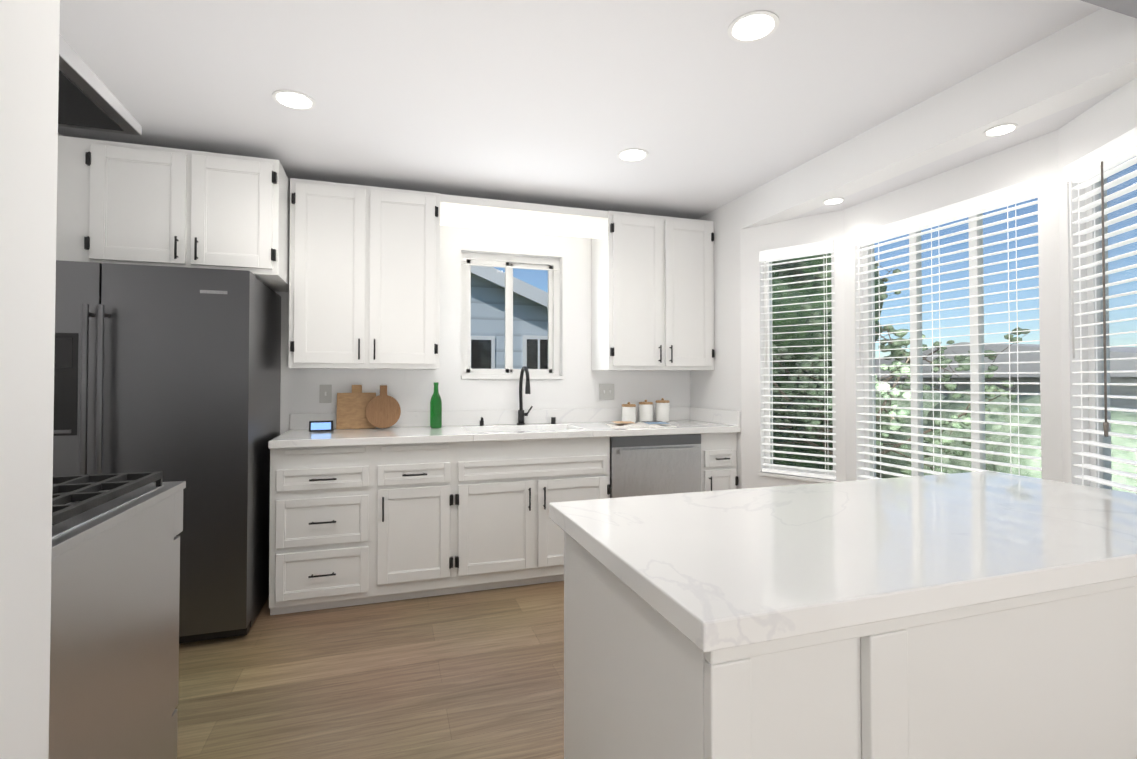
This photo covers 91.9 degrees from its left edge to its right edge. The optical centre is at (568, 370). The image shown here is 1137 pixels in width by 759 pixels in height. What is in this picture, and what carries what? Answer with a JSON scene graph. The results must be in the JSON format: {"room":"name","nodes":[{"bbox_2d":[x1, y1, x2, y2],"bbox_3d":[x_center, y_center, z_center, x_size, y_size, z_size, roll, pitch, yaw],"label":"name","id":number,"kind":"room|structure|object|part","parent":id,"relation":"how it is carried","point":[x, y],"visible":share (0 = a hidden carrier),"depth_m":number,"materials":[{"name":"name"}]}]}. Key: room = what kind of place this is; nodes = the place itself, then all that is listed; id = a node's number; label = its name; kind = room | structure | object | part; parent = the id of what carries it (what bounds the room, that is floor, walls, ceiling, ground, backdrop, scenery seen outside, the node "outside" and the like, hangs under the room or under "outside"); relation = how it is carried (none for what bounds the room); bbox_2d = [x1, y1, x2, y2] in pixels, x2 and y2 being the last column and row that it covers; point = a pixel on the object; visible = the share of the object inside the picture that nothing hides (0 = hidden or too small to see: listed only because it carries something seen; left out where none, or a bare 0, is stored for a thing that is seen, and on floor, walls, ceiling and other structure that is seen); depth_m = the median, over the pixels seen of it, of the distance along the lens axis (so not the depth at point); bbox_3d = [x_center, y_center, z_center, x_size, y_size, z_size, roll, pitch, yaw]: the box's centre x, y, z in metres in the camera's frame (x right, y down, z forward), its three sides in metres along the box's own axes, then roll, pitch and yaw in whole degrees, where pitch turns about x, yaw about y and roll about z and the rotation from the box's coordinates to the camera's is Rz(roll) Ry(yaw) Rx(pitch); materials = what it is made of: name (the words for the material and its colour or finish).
{"room":"kitchen","nodes":[
{"label":"kitchen","id":0,"kind":"room"},
{"bbox_2d":[0,0,59,758],"bbox_3d":[-0.895,-0.093,-0.871,1.180,2.600,3.375,0,-1,-18],"label":"wall","id":1,"kind":"structure","parent":0,"point":[29,60],"depth_m":0.85,"materials":[{"name":"white paint"}]},
{"bbox_2d":[58,34,141,135],"bbox_3d":[-1.312,-0.879,1.004,0.756,0.640,0.405,0,-1,-18],"label":"range hood","id":2,"kind":"object","parent":1,"relation":"attached to","point":[87,99],"visible":0.52,"depth_m":1.15,"materials":[{"name":"silver metal"}]},
{"bbox_2d":[175,581,563,758],"bbox_3d":[0.258,1.295,0.863,4.600,0.120,6.400,0,-1,-18],"label":"floor","id":3,"kind":"structure","parent":0,"point":[474,675],"depth_m":2.21,"materials":[{"name":"brown wood"}]},
{"bbox_2d":[48,472,185,758],"bbox_3d":[-1.367,0.747,1.147,0.756,0.985,0.761,0,-1,-18],"label":"range","id":4,"kind":"object","parent":3,"relation":"on","point":[114,626],"visible":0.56,"depth_m":1.22,"materials":[{"name":"silver metal"}]},
{"bbox_2d":[53,260,280,643],"bbox_3d":[-2.043,0.401,2.777,0.910,1.730,0.892,0,-1,-18],"label":"fridge","id":5,"kind":"object","parent":3,"relation":"on","point":[172,374],"visible":0.44,"depth_m":2.49,"materials":[{"name":"black metal"}]},
{"bbox_2d":[269,447,375,614],"bbox_3d":[-1.383,0.837,3.164,0.500,0.870,0.616,0,-1,-18],"label":"base cabinet","id":6,"kind":"object","parent":3,"relation":"on","point":[322,525],"depth_m":2.88,"materials":[{"name":"white paint"}]},
{"bbox_2d":[376,443,455,602],"bbox_3d":[-0.941,0.840,3.308,0.430,0.870,0.616,0,-1,-18],"label":"base cabinet","id":7,"kind":"object","parent":3,"relation":"on","point":[410,505],"depth_m":3.03,"materials":[{"name":"white paint"}]},
{"bbox_2d":[456,439,611,592],"bbox_3d":[-0.288,0.843,3.521,0.944,0.870,0.616,0,-1,-18],"label":"base cabinet","id":8,"kind":"object","parent":3,"relation":"on","point":[506,536],"depth_m":3.21,"materials":[{"name":"white paint"}]},
{"bbox_2d":[268,419,739,450],"bbox_3d":[-0.287,0.388,3.515,2.797,0.040,0.642,0,-1,-18],"label":"countertop","id":9,"kind":"structure","parent":8,"relation":"on","point":[475,432],"depth_m":3.24,"materials":[{"name":"white stone"}]},
{"bbox_2d":[309,420,332,431],"bbox_3d":[-1.477,0.333,3.285,0.130,0.062,0.050,0,-1,-18],"label":"clock display","id":10,"kind":"object","parent":9,"relation":"on","point":[318,426],"visible":1,"depth_m":3.27,"materials":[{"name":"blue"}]},
{"bbox_2d":[336,385,400,428],"bbox_3d":[-1.251,0.228,3.448,0.380,0.274,0.117,0,-1,-18],"label":"cutting boards","id":11,"kind":"object","parent":9,"relation":"on","point":[357,408],"visible":1,"depth_m":3.44,"materials":[{"name":"brown wood"}]},
{"bbox_2d":[430,382,441,427],"bbox_3d":[-0.848,0.222,3.518,0.074,0.290,0.074,0,-1,-18],"label":"bottle","id":12,"kind":"object","parent":9,"relation":"on","point":[435,411],"visible":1,"depth_m":3.49,"materials":[{"name":"green glass"}]},
{"bbox_2d":[516,367,531,422],"bbox_3d":[-0.272,0.171,3.690,0.108,0.399,0.236,0,-1,-18],"label":"faucet","id":13,"kind":"object","parent":9,"relation":"on","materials":[{"name":"black metal"}]},
{"bbox_2d":[508,427,567,430],"bbox_3d":[-0.295,0.507,3.509,0.744,0.222,0.414,0,-1,-18],"label":"sink","id":14,"kind":"object","parent":9,"relation":"in","point":[509,428],"depth_m":3.73,"materials":[{"name":"white stone"}]},
{"bbox_2d":[622,402,635,422],"bbox_3d":[0.433,0.301,3.944,0.102,0.147,0.102,0,-1,-18],"label":"canister","id":15,"kind":"object","parent":9,"relation":"on","point":[628,411],"visible":0.83,"depth_m":3.90,"materials":[{"name":"white ceramic"}]},
{"bbox_2d":[605,421,675,427],"bbox_3d":[0.477,0.358,3.663,0.420,0.022,0.280,0,-1,-6],"label":"magazine","id":16,"kind":"object","parent":9,"relation":"on","point":[641,424],"visible":1,"depth_m":3.59,"materials":[{"name":"white paper"}]},
{"bbox_2d":[639,400,652,421],"bbox_3d":[0.561,0.294,3.986,0.102,0.162,0.102,0,-1,-18],"label":"canister","id":17,"kind":"object","parent":9,"relation":"on","point":[645,410],"visible":0.81,"depth_m":3.94,"materials":[{"name":"white ceramic"}]},
{"bbox_2d":[656,398,669,421],"bbox_3d":[0.689,0.289,4.028,0.102,0.172,0.102,0,-1,-18],"label":"canister","id":18,"kind":"object","parent":9,"relation":"on","point":[662,411],"visible":0.98,"depth_m":3.99,"materials":[{"name":"white ceramic"}]},
{"bbox_2d":[612,435,715,497],"bbox_3d":[0.466,0.847,3.766,0.784,0.870,0.616,0,-1,-18],"label":"base cabinet","id":19,"kind":"object","parent":3,"relation":"on","point":[642,465],"depth_m":3.49,"materials":[{"name":"silver metal"}]},
{"bbox_2d":[610,434,700,497],"bbox_3d":[0.562,0.840,3.491,0.628,0.855,0.105,0,-1,-18],"label":"dishwasher","id":20,"kind":"object","parent":19,"relation":"in","point":[640,464],"depth_m":3.47,"materials":[{"name":"silver metal"}]},
{"bbox_2d":[716,431,739,490],"bbox_3d":[0.910,0.849,3.911,0.271,0.870,0.616,0,-1,-18],"label":"base cabinet","id":21,"kind":"object","parent":3,"relation":"on","point":[726,445],"depth_m":3.64,"materials":[{"name":"white paint"}]},
{"bbox_2d":[564,535,1136,758],"bbox_3d":[0.793,0.807,1.304,1.495,0.870,0.712,0,-1,-18],"label":"kitchen island","id":22,"kind":"object","parent":3,"relation":"on","point":[982,615],"depth_m":0.92,"materials":[{"name":"white paint"}]},
{"bbox_2d":[549,471,1136,658],"bbox_3d":[0.801,0.352,1.286,1.556,0.040,0.720,0,-1,-18],"label":"island countertop","id":23,"kind":"structure","parent":22,"relation":"on","point":[745,569],"depth_m":1.01,"materials":[{"name":"white stone"}]},
{"bbox_2d":[274,225,690,434],"bbox_3d":[-0.875,-0.018,3.749,4.080,2.600,0.150,0,-1,-18],"label":"wall","id":24,"kind":"structure","parent":0,"point":[576,386],"depth_m":3.80,"materials":[{"name":"white paint"}]},
{"bbox_2d":[56,135,107,262],"bbox_3d":[-2.420,-0.793,2.853,0.270,0.600,0.616,0,-1,-18],"label":"upper cabinet","id":25,"kind":"object","parent":24,"relation":"attached to","point":[82,163],"depth_m":2.59,"materials":[{"name":"white paint"}]},
{"bbox_2d":[108,141,207,267],"bbox_3d":[-2.125,-0.792,2.949,0.470,0.600,0.616,0,-1,-18],"label":"upper cabinet","id":26,"kind":"object","parent":24,"relation":"attached to","point":[158,196],"depth_m":2.67,"materials":[{"name":"white paint"}]},
{"bbox_2d":[208,152,287,291],"bbox_3d":[-1.814,-0.790,3.050,0.467,0.600,0.616,0,-1,-18],"label":"upper cabinet","id":27,"kind":"object","parent":24,"relation":"attached to","point":[248,196],"depth_m":2.80,"materials":[{"name":"white paint"}]},
{"bbox_2d":[319,385,331,402],"bbox_3d":[-1.524,0.147,3.448,0.070,0.115,0.015,0,-1,-18],"label":"electrical outlet plate","id":28,"kind":"object","parent":24,"relation":"attached to","point":[325,396],"depth_m":3.45,"materials":[{"name":"grey plastic"}]},
{"bbox_2d":[284,178,383,368],"bbox_3d":[-1.392,-0.548,3.323,0.486,1.075,0.351,0,-1,-18],"label":"upper cabinet","id":29,"kind":"object","parent":24,"relation":"attached to","point":[335,288],"depth_m":3.16,"materials":[{"name":"white paint"}]},
{"bbox_2d":[384,188,443,369],"bbox_3d":[-1.066,-0.546,3.429,0.487,1.075,0.351,0,-1,-18],"label":"upper cabinet","id":30,"kind":"object","parent":24,"relation":"attached to","point":[413,220],"depth_m":3.29,"materials":[{"name":"white paint"}]},
{"bbox_2d":[289,407,687,430],"bbox_3d":[-0.383,0.323,3.811,2.797,0.100,0.021,0,-1,-18],"label":"backsplash","id":31,"kind":"structure","parent":24,"relation":"attached to","point":[298,421],"depth_m":3.77,"materials":[{"name":"white stone"}]},
{"bbox_2d":[461,252,562,378],"bbox_3d":[-0.403,-0.376,3.888,0.720,0.880,0.150,0,-1,-18],"label":"window","id":32,"kind":"structure","parent":24,"relation":"in","point":[509,264],"depth_m":3.90,"materials":[{"name":"white plastic"}]},
{"bbox_2d":[599,384,613,399],"bbox_3d":[0.283,0.156,4.036,0.115,0.115,0.015,0,-1,-18],"label":"electrical outlet plate","id":33,"kind":"object","parent":24,"relation":"attached to","point":[606,391],"depth_m":4.03,"materials":[{"name":"grey plastic"}]},
{"bbox_2d":[588,211,675,370],"bbox_3d":[0.450,-0.538,3.923,0.480,1.075,0.351,0,-1,-18],"label":"upper cabinet","id":34,"kind":"object","parent":24,"relation":"attached to","point":[633,255],"depth_m":3.77,"materials":[{"name":"white paint"}]},
{"bbox_2d":[676,217,714,370],"bbox_3d":[0.769,-0.537,4.027,0.480,1.075,0.351,0,-1,-18],"label":"upper cabinet","id":35,"kind":"object","parent":24,"relation":"attached to","point":[695,351],"depth_m":3.89,"materials":[{"name":"white paint"}]},
{"bbox_2d":[58,0,1102,218],"bbox_3d":[-0.451,-1.259,2.467,4.080,0.160,2.890,0,-1,-18],"label":"ceiling","id":36,"kind":"structure","parent":0,"point":[563,103],"depth_m":2.25,"materials":[{"name":"white paint"}]},
{"bbox_2d":[272,90,315,109],"bbox_3d":[-1.196,-1.177,2.396,0.170,0.005,0.170,0,-1,-18],"label":"recessed light","id":37,"kind":"object","parent":36,"relation":"in","point":[292,99],"visible":1,"depth_m":2.39,"materials":[{"name":"white plastic"}]},
{"bbox_2d":[617,148,648,161],"bbox_3d":[0.348,-1.168,2.983,0.170,0.005,0.170,0,-1,-18],"label":"recessed light","id":38,"kind":"object","parent":36,"relation":"in","point":[633,154],"visible":1,"depth_m":2.97,"materials":[{"name":"white plastic"}]},
{"bbox_2d":[728,10,778,42],"bbox_3d":[0.638,-1.185,1.900,0.170,0.005,0.170,0,-1,-18],"label":"recessed light","id":39,"kind":"object","parent":36,"relation":"in","point":[752,26],"visible":1,"depth_m":1.89,"materials":[{"name":"white plastic"}]},
{"bbox_2d":[690,8,1136,488],"bbox_3d":[2.065,-0.054,1.552,0.449,2.600,6.150,0,-1,-18],"label":"wall","id":40,"kind":"structure","parent":0,"point":[1045,160],"depth_m":2.45,"materials":[{"name":"white paint"}]},
{"bbox_2d":[688,407,739,426],"bbox_3d":[1.036,0.325,3.936,0.020,0.100,0.621,0,-1,-18],"label":"backsplash","id":41,"kind":"structure","parent":40,"relation":"attached to","point":[706,415],"depth_m":3.90,"materials":[{"name":"white stone"}]},
{"bbox_2d":[758,127,1136,493],"bbox_3d":[1.713,-0.061,2.679,0.382,1.450,2.081,0,-1,-18],"label":"window blinds","id":42,"kind":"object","parent":40,"relation":"in","point":[1090,172],"depth_m":2.57,"materials":[{"name":"white plastic"}]},
{"bbox_3d":[1.442,-0.048,3.441,0.339,1.450,0.463,0,-1,-18],"label":"frame","id":43,"kind":"part","parent":42,"relation":"part of","materials":[{"name":"white plastic"}]},
{"bbox_3d":[1.835,-0.060,2.719,0.125,1.450,0.960,0,-1,-18],"label":"frame","id":44,"kind":"part","parent":42,"relation":"part of","materials":[{"name":"white plastic"}]},
{"bbox_3d":[1.944,-0.073,1.905,0.342,1.450,0.468,0,-1,-18],"label":"frame","id":45,"kind":"part","parent":42,"relation":"part of","materials":[{"name":"white plastic"}]},
{"bbox_2d":[786,86,1121,220],"bbox_3d":[1.747,-1.006,2.705,0.490,0.100,2.490,0,-1,-18],"label":"ceiling","id":46,"kind":"structure","parent":0,"point":[1041,127],"depth_m":2.46,"materials":[{"name":"white paint"}]},
{"bbox_2d":[823,198,844,204],"bbox_3d":[1.484,-0.946,3.076,0.110,0.005,0.110,0,-1,-18],"label":"recessed light","id":47,"kind":"object","parent":46,"relation":"in","point":[831,201],"visible":1,"depth_m":3.07,"materials":[{"name":"white plastic"}]},
{"bbox_2d":[983,123,1017,136],"bbox_3d":[1.728,-0.961,2.199,0.110,0.005,0.110,0,-1,-18],"label":"recessed light","id":48,"kind":"object","parent":46,"relation":"in","point":[1001,129],"visible":1,"depth_m":2.19,"materials":[{"name":"white plastic"}]},
{"bbox_2d":[1081,0,1136,17],"bbox_3d":[1.063,-1.234,-0.275,2.900,0.300,3.260,0,-1,-18],"label":"ceiling","id":49,"kind":"structure","parent":0,"point":[1127,7],"depth_m":1.59,"materials":[{"name":"grey paint"}]},
{"bbox_3d":[10.998,3.152,12.746,90.000,3.350,70.000,0,-1,-18],"label":"ground","id":50,"kind":"structure","parent":0,"visible":0},
{"bbox_2d":[470,253,1136,492],"bbox_3d":[3.871,0.138,5.687,24.754,8.350,25.700,0,-1,-18],"label":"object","id":51,"kind":"object","parent":50,"relation":"on","point":[528,305],"depth_m":5.55,"materials":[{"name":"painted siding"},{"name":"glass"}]}
]}

